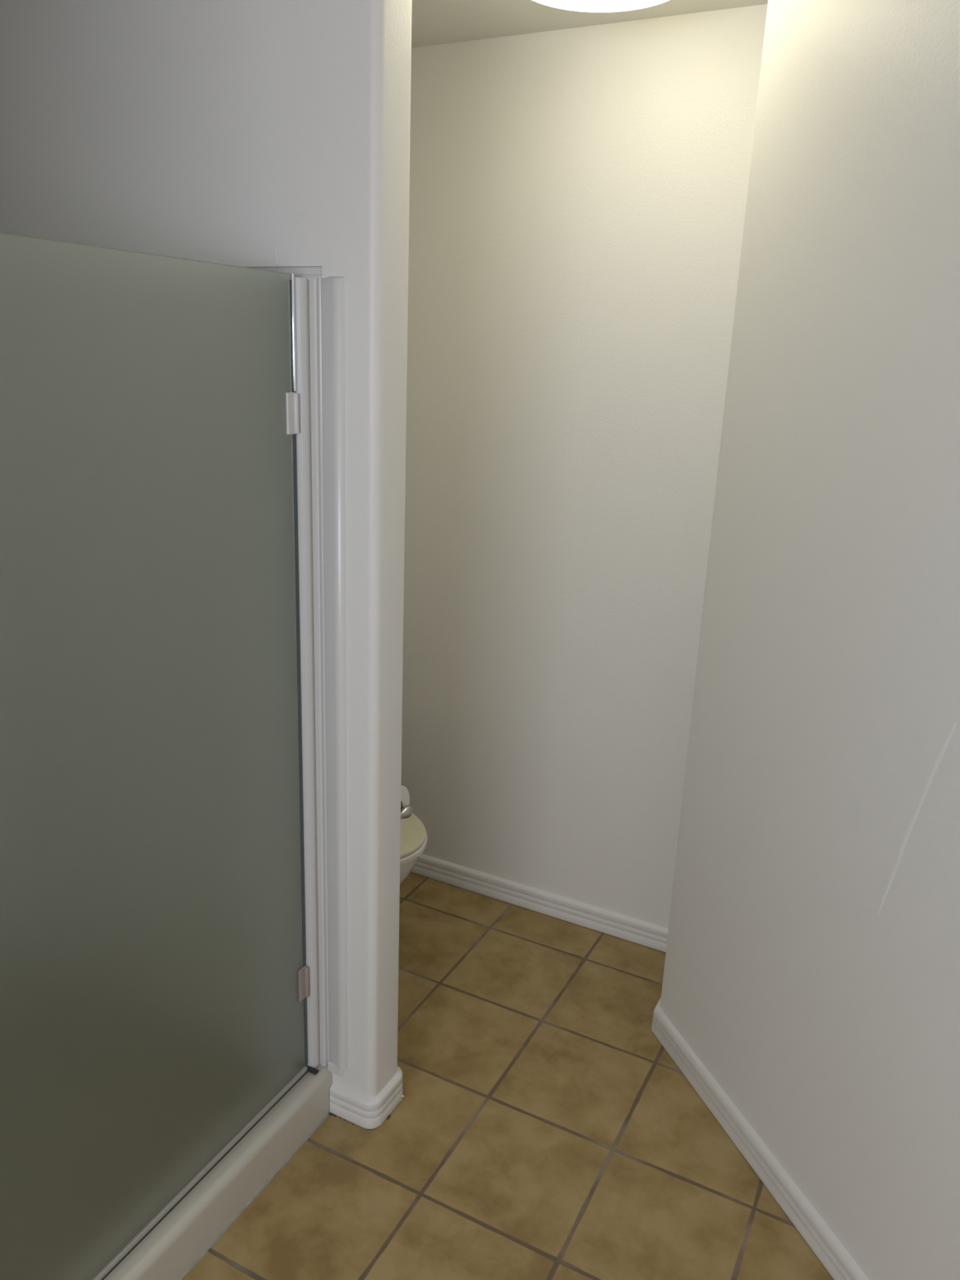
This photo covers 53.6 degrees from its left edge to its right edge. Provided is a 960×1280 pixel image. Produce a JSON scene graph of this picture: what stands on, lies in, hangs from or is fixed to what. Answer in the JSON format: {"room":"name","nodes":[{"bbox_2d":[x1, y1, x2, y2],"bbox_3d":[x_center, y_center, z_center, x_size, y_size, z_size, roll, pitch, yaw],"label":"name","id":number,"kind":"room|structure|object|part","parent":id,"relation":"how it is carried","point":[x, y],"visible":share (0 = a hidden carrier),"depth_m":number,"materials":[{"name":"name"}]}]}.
{"room":"bathroom","nodes":[
{"label":"bathroom","id":0,"kind":"room"},
{"bbox_2d":[0,0,412,1097],"bbox_3d":[-0.691,-0.183,2.080,1.177,2.434,0.114,10,19,26],"label":"wall partition","id":1,"kind":"structure","parent":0,"point":[264,135],"depth_m":1.74,"materials":[{"name":"white paint"}]},
{"bbox_2d":[294,277,327,1075],"bbox_3d":[-0.343,0.164,1.905,0.044,1.670,0.040,10,19,26],"label":"door frame","id":2,"kind":"structure","parent":1,"relation":"attached to","point":[306,290],"depth_m":1.86,"materials":[{"name":"white metal"}]},
{"bbox_2d":[328,1066,404,1128],"bbox_3d":[-0.545,0.981,2.324,0.785,0.076,0.145,10,19,26],"label":"baseboard","id":3,"kind":"structure","parent":1,"relation":"attached to","point":[364,1112],"depth_m":2.13,"materials":[{"name":"paint"}]},
{"bbox_2d":[400,804,413,819],"bbox_3d":[-0.243,0.376,2.115,0.193,0.044,0.090,10,19,26],"label":"toilet paper holder","id":4,"kind":"object","parent":1,"relation":"attached to","point":[406,811],"visible":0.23,"depth_m":2.10,"materials":[{"name":"silver metal"}]},
{"bbox_2d":[400,785,409,825],"bbox_3d":[-0.229,0.367,2.132,0.106,0.104,0.104,10,19,26],"label":"toilet paper roll","id":5,"kind":"object","parent":4,"relation":"on","point":[405,797],"visible":0.06,"depth_m":2.13,"materials":[{"name":"paper"}]},
{"bbox_2d":[181,871,833,1279],"bbox_3d":[-0.338,1.456,1.006,3.450,0.060,4.600,10,19,26],"label":"floor","id":6,"kind":"structure","parent":0,"point":[542,1128],"depth_m":2.08,"materials":[{"name":"beige tile"}]},
{"bbox_2d":[103,1064,332,1279],"bbox_3d":[-1.087,1.091,1.831,1.038,0.112,1.320,10,19,26],"label":"shower curb","id":7,"kind":"object","parent":6,"relation":"on","point":[180,1241],"visible":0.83,"depth_m":1.88,"materials":[{"name":"white ceramic"}]},
{"bbox_2d":[0,231,309,1279],"bbox_3d":[-0.545,0.259,1.558,0.023,1.680,0.813,10,19,26],"label":"shower door","id":8,"kind":"structure","parent":7,"relation":"on","point":[154,976],"depth_m":1.52,"materials":[{"name":"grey glass"}]},
{"bbox_3d":[-0.578,1.056,1.792,0.016,0.010,0.801,10,19,26],"label":"rail","id":9,"kind":"part","parent":8,"relation":"part of","materials":[{"name":"clear plastic"}]},
{"bbox_3d":[-0.331,-0.545,1.687,0.007,0.199,0.007,-6,18,-24],"label":"pivot rod","id":10,"kind":"part","parent":8,"relation":"part of","materials":[{"name":"silver metal"}]},
{"bbox_2d":[288,274,347,1076],"bbox_3d":[-1.042,0.268,1.574,1.080,1.744,1.324,10,19,26],"label":"shower surround","id":11,"kind":"object","parent":7,"relation":"on","point":[331,289],"visible":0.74,"depth_m":1.84,"materials":[{"name":"white plastic"}]},
{"bbox_3d":[-0.761,0.107,2.145,1.022,1.744,0.012,10,19,26],"label":"panel","id":12,"kind":"part","parent":11,"relation":"part of","materials":[{"name":"white plastic"}]},
{"bbox_2d":[400,813,426,884],"bbox_3d":[-0.499,0.516,2.674,0.765,0.770,0.490,10,19,26],"label":"toilet","id":13,"kind":"object","parent":6,"relation":"on","point":[413,842],"visible":0.06,"depth_m":2.52,"materials":[{"name":"beige ceramic"}]},
{"bbox_3d":[-0.465,0.704,2.708,0.644,0.392,0.356,10,19,26],"label":"bowl","id":14,"kind":"part","parent":13,"relation":"part of","materials":[{"name":"white ceramic"}]},
{"bbox_3d":[-0.406,0.499,2.619,0.549,0.018,0.364,10,19,26],"label":"lid","id":15,"kind":"part","parent":13,"relation":"part of","materials":[{"name":"beige plastic"}]},
{"bbox_3d":[-0.398,0.518,2.620,0.538,0.017,0.372,10,19,26],"label":"seat","id":16,"kind":"part","parent":13,"relation":"part of","materials":[{"name":"white plastic"}]},
{"bbox_2d":[400,4,767,928],"bbox_3d":[-0.025,-0.381,2.826,1.827,2.434,0.120,10,19,26],"label":"wall","id":17,"kind":"structure","parent":0,"point":[578,196],"depth_m":2.58,"materials":[{"name":"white off-white paint"}]},
{"bbox_2d":[411,853,668,952],"bbox_3d":[0.004,0.781,3.059,1.397,0.074,0.016,10,19,26],"label":"baseboard","id":18,"kind":"structure","parent":17,"relation":"attached to","point":[652,935],"depth_m":2.95,"materials":[{"name":"paint"}]},
{"bbox_2d":[411,0,768,48],"bbox_3d":[-0.247,-0.941,0.287,3.450,0.080,4.600,10,19,26],"label":"ceiling","id":19,"kind":"structure","parent":0,"point":[433,22],"depth_m":2.24,"materials":[{"name":"paint"}]},
{"bbox_2d":[532,0,668,12],"bbox_3d":[0.232,-1.290,1.816,0.400,0.094,0.400,10,19,26],"label":"ceiling light","id":20,"kind":"object","parent":19,"relation":"attached to","point":[586,6],"visible":1,"depth_m":1.91,"materials":[{"name":"glass"}]},
{"bbox_2d":[659,0,959,1279],"bbox_3d":[1.049,0.105,1.340,1.723,2.434,1.904,10,19,26],"label":"wall","id":21,"kind":"structure","parent":0,"point":[812,961],"depth_m":1.70,"materials":[{"name":"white off-white paint"}]},
{"bbox_2d":[651,997,868,1279],"bbox_3d":[0.750,1.231,1.653,0.237,0.074,2.312,-2,17,-12],"label":"baseboard","id":22,"kind":"structure","parent":21,"relation":"attached to","point":[820,1237],"depth_m":2.03,"materials":[{"name":"paint"}]}
]}

